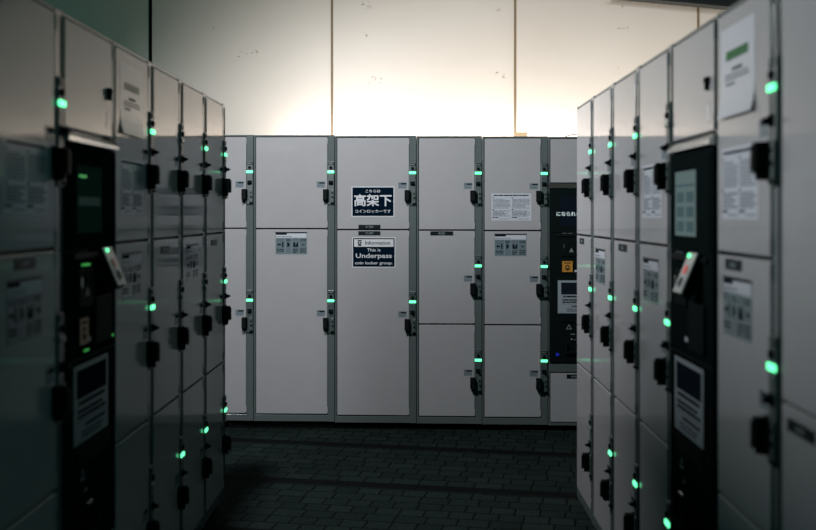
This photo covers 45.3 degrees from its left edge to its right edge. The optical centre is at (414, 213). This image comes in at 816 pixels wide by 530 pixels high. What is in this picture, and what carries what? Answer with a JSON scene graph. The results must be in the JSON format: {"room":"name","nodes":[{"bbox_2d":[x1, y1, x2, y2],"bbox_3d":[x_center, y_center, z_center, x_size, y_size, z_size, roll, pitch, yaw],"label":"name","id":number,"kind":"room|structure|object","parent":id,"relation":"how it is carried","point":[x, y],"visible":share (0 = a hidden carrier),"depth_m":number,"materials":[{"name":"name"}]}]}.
{"room":"coin locker area","nodes":[
{"label":"coin locker area","id":0,"kind":"room"},
{"bbox_2d":[43,0,723,136],"bbox_3d":[0.000,-0.441,8.275,10.000,3.728,0.150,0,0,0],"label":"wall","id":1,"kind":"structure","parent":0,"point":[401,67],"depth_m":8.20,"materials":[{"name":"white paint"}]},
{"bbox_2d":[149,0,151,62],"bbox_3d":[-2.220,-0.441,8.197,0.026,3.728,0.006,0,0,0],"label":"trim","id":2,"kind":"structure","parent":1,"relation":"attached to","point":[150,1],"depth_m":8.20,"materials":[{"name":"black rubber"}]},
{"bbox_2d":[331,0,332,134],"bbox_3d":[-0.697,-0.441,8.197,0.018,3.728,0.006,0,0,0],"label":"trim","id":3,"kind":"structure","parent":1,"relation":"attached to","point":[331,0],"depth_m":8.20,"materials":[{"name":"brown"}]},
{"bbox_2d":[514,0,515,135],"bbox_3d":[0.839,-0.441,8.197,0.018,3.728,0.006,0,0,0],"label":"trim","id":4,"kind":"structure","parent":1,"relation":"attached to","point":[514,0],"depth_m":8.20,"materials":[{"name":"brown"}]},
{"bbox_2d":[697,7,698,27],"bbox_3d":[2.375,-0.441,8.197,0.018,3.728,0.006,0,0,0],"label":"trim","id":5,"kind":"structure","parent":1,"relation":"attached to","point":[697,7],"depth_m":8.20,"materials":[{"name":"brown"}]},
{"bbox_2d":[204,428,595,529],"bbox_3d":[0.000,1.474,2.000,10.000,0.102,14.000,0,0,0],"label":"floor","id":6,"kind":"structure","parent":0,"point":[276,478],"depth_m":5.22,"materials":[{"name":"grey tile"}]},
{"bbox_2d":[0,0,71,529],"bbox_3d":[-1.175,0.447,2.325,0.596,1.953,0.434,0,0,0],"label":"locker","id":7,"kind":"object","parent":6,"relation":"on","point":[35,399],"visible":1,"depth_m":2.33,"materials":[{"name":"metal"}]},
{"bbox_2d":[58,335,65,343],"bbox_3d":[-0.909,0.324,2.518,0.007,0.017,0.045,0,0,0],"label":"light","id":8,"kind":"object","parent":7,"relation":"attached to","point":[61,338],"depth_m":2.51,"materials":[{"name":"grey"}]},
{"bbox_2d":[58,99,65,107],"bbox_3d":[-0.909,-0.285,2.518,0.007,0.017,0.045,0,0,0],"label":"light","id":9,"kind":"object","parent":7,"relation":"attached to","point":[61,103],"depth_m":2.51,"materials":[{"name":"green plastic"}]},
{"bbox_2d":[61,11,126,529],"bbox_3d":[-1.162,0.447,2.760,0.622,1.953,0.434,0,0,0],"label":"kiosk","id":10,"kind":"object","parent":6,"relation":"on","point":[91,270],"visible":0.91,"depth_m":2.73,"materials":[{"name":"paint"}]},
{"bbox_2d":[79,503,99,529],"bbox_3d":[-0.900,0.850,2.705,0.023,0.070,0.105,0,0,0],"label":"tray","id":11,"kind":"object","parent":10,"relation":"on","point":[89,514],"depth_m":2.73,"materials":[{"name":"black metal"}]},
{"bbox_2d":[74,353,107,447],"bbox_3d":[-0.909,0.517,2.749,0.001,0.215,0.290,0,0,0],"label":"poster","id":12,"kind":"object","parent":10,"relation":"attached to","point":[90,370],"depth_m":2.74,"materials":[{"name":"grey paper"}]},
{"bbox_2d":[112,40,159,529],"bbox_3d":[-1.175,0.447,3.196,0.596,1.953,0.434,0,0,0],"label":"locker","id":13,"kind":"object","parent":6,"relation":"on","point":[137,352],"visible":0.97,"depth_m":3.18,"materials":[{"name":"metal"}]},
{"bbox_2d":[151,63,188,529],"bbox_3d":[-1.175,0.447,3.631,0.596,1.953,0.434,0,0,0],"label":"locker","id":14,"kind":"object","parent":6,"relation":"on","point":[170,491],"visible":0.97,"depth_m":3.65,"materials":[{"name":"metal"}]},
{"bbox_2d":[181,80,212,529],"bbox_3d":[-1.175,0.447,4.067,0.596,1.953,0.434,0,0,0],"label":"locker","id":15,"kind":"object","parent":6,"relation":"on","point":[199,323],"visible":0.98,"depth_m":4.08,"materials":[{"name":"metal"}]},
{"bbox_2d":[201,94,230,529],"bbox_3d":[-1.175,0.447,4.503,0.596,1.953,0.434,0,0,0],"label":"locker","id":16,"kind":"object","parent":6,"relation":"on","point":[216,403],"visible":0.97,"depth_m":4.54,"materials":[{"name":"metal"}]},
{"bbox_2d":[225,135,254,427],"bbox_3d":[-1.328,0.450,6.729,0.536,1.947,0.596,0,0,2],"label":"locker","id":17,"kind":"object","parent":6,"relation":"on","point":[239,204],"visible":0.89,"depth_m":6.46,"materials":[{"name":"metal"}]},
{"bbox_2d":[254,135,335,428],"bbox_3d":[-0.790,0.451,6.711,0.536,1.945,0.596,0,0,2],"label":"locker","id":18,"kind":"object","parent":6,"relation":"on","point":[294,175],"visible":1,"depth_m":6.45,"materials":[{"name":"metal"}]},
{"bbox_2d":[335,136,416,428],"bbox_3d":[-0.251,0.454,6.693,0.536,1.939,0.596,0,0,2],"label":"locker","id":19,"kind":"object","parent":6,"relation":"on","point":[376,176],"visible":1,"depth_m":6.44,"materials":[{"name":"metal"}]},
{"bbox_2d":[417,136,481,429],"bbox_3d":[0.234,0.455,6.677,0.428,1.936,0.596,0,0,2],"label":"locker","id":20,"kind":"object","parent":6,"relation":"on","point":[449,168],"visible":1,"depth_m":6.42,"materials":[{"name":"metal"}]},
{"bbox_2d":[482,136,547,429],"bbox_3d":[0.664,0.457,6.663,0.428,1.933,0.596,0,0,2],"label":"locker","id":21,"kind":"object","parent":6,"relation":"on","point":[514,168],"visible":1,"depth_m":6.41,"materials":[{"name":"metal"}]},
{"bbox_2d":[515,132,526,135],"bbox_3d":[0.718,-0.531,6.620,0.080,0.042,0.060,0,0,0],"label":"wooden block","id":22,"kind":"object","parent":21,"relation":"on","point":[516,133],"visible":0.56,"depth_m":6.59,"materials":[{"name":"brown wood"}]},
{"bbox_2d":[547,137,576,429],"bbox_3d":[1.095,0.459,6.635,0.428,1.929,0.622,0,0,2],"label":"kiosk","id":23,"kind":"object","parent":6,"relation":"on","point":[562,151],"visible":0.4,"depth_m":6.39,"materials":[{"name":"paint"}]},
{"bbox_2d":[558,280,576,312],"bbox_3d":[1.079,0.541,6.383,0.290,0.215,0.002,0,0,2],"label":"poster","id":24,"kind":"object","parent":23,"relation":"attached to","point":[567,289],"depth_m":6.39,"materials":[{"name":"white paper"}]},
{"bbox_2d":[565,342,576,353],"bbox_3d":[1.034,0.874,6.376,0.105,0.070,0.023,0,0,2],"label":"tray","id":25,"kind":"object","parent":23,"relation":"on","point":[570,347],"depth_m":6.39,"materials":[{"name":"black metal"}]},
{"bbox_2d":[577,96,593,524],"bbox_3d":[1.041,0.452,4.521,0.596,1.943,0.437,0,0,0],"label":"locker","id":26,"kind":"object","parent":6,"relation":"on","point":[585,111],"visible":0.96,"depth_m":4.49,"materials":[{"name":"metal"}]},
{"bbox_2d":[594,83,613,529],"bbox_3d":[1.041,0.452,4.080,0.596,1.943,0.437,0,0,0],"label":"locker","id":27,"kind":"object","parent":6,"relation":"on","point":[604,100],"visible":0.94,"depth_m":4.04,"materials":[{"name":"metal"}]},
{"bbox_2d":[614,66,639,529],"bbox_3d":[1.041,0.452,3.640,0.596,1.943,0.437,0,0,0],"label":"locker","id":28,"kind":"object","parent":6,"relation":"on","point":[627,88],"visible":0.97,"depth_m":3.62,"materials":[{"name":"metal"}]},
{"bbox_2d":[640,44,673,529],"bbox_3d":[1.041,0.452,3.200,0.596,1.943,0.437,0,0,0],"label":"locker","id":29,"kind":"object","parent":6,"relation":"on","point":[656,74],"visible":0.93,"depth_m":3.17,"materials":[{"name":"metal"}]},
{"bbox_2d":[664,519,669,527],"bbox_3d":[0.775,0.952,3.006,0.007,0.017,0.045,0,0,0],"label":"light","id":30,"kind":"object","parent":29,"relation":"attached to","point":[666,521],"depth_m":3.00,"materials":[{"name":"green plastic"}]},
{"bbox_2d":[664,319,669,325],"bbox_3d":[0.775,0.334,3.006,0.007,0.017,0.045,0,0,0],"label":"light","id":31,"kind":"object","parent":29,"relation":"attached to","point":[666,321],"depth_m":2.99,"materials":[{"name":"green plastic"}]},
{"bbox_2d":[664,121,669,127],"bbox_3d":[0.775,-0.275,3.006,0.007,0.017,0.045,0,0,0],"label":"light","id":32,"kind":"object","parent":29,"relation":"attached to","point":[667,124],"depth_m":3.00,"materials":[{"name":"grey"}]},
{"bbox_2d":[667,15,717,529],"bbox_3d":[1.028,0.452,2.760,0.622,1.943,0.437,0,0,0],"label":"kiosk","id":33,"kind":"object","parent":6,"relation":"on","point":[694,160],"visible":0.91,"depth_m":2.70,"materials":[{"name":"paint"}]},
{"bbox_2d":[672,495,689,529],"bbox_3d":[0.766,0.860,2.817,0.023,0.070,0.105,0,0,0],"label":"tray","id":34,"kind":"object","parent":33,"relation":"on","point":[680,504],"depth_m":2.80,"materials":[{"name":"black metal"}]},
{"bbox_2d":[675,355,702,448],"bbox_3d":[0.775,0.527,2.773,0.001,0.215,0.290,0,0,0],"label":"poster","id":35,"kind":"object","parent":33,"relation":"attached to","point":[688,370],"depth_m":2.76,"materials":[{"name":"grey paper"}]},
{"bbox_2d":[717,0,780,529],"bbox_3d":[1.041,0.452,2.321,0.596,1.943,0.437,0,0,0],"label":"locker","id":36,"kind":"object","parent":6,"relation":"on","point":[749,31],"visible":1,"depth_m":2.28,"materials":[{"name":"metal"}]},
{"bbox_2d":[766,362,775,372],"bbox_3d":[0.775,0.334,2.126,0.007,0.017,0.045,0,0,0],"label":"light","id":37,"kind":"object","parent":36,"relation":"attached to","point":[771,366],"depth_m":2.12,"materials":[{"name":"green plastic"}]},
{"bbox_2d":[766,83,775,92],"bbox_3d":[0.775,-0.275,2.126,0.007,0.017,0.045,0,0,0],"label":"light","id":38,"kind":"object","parent":36,"relation":"attached to","point":[771,87],"depth_m":2.12,"materials":[{"name":"green plastic"}]},
{"bbox_2d":[781,0,815,529],"bbox_3d":[1.041,0.452,1.830,0.596,1.943,0.538,0,0,0],"label":"locker","id":39,"kind":"object","parent":6,"relation":"on","point":[798,17],"visible":1,"depth_m":2.00,"materials":[{"name":"metal"}]},
{"bbox_2d":[625,0,738,9],"bbox_3d":[3.154,-1.724,7.900,3.408,0.559,0.120,0,0,0],"label":"ceiling beam","id":40,"kind":"structure","parent":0,"point":[712,4],"depth_m":7.89,"materials":[{"name":"black metal"}]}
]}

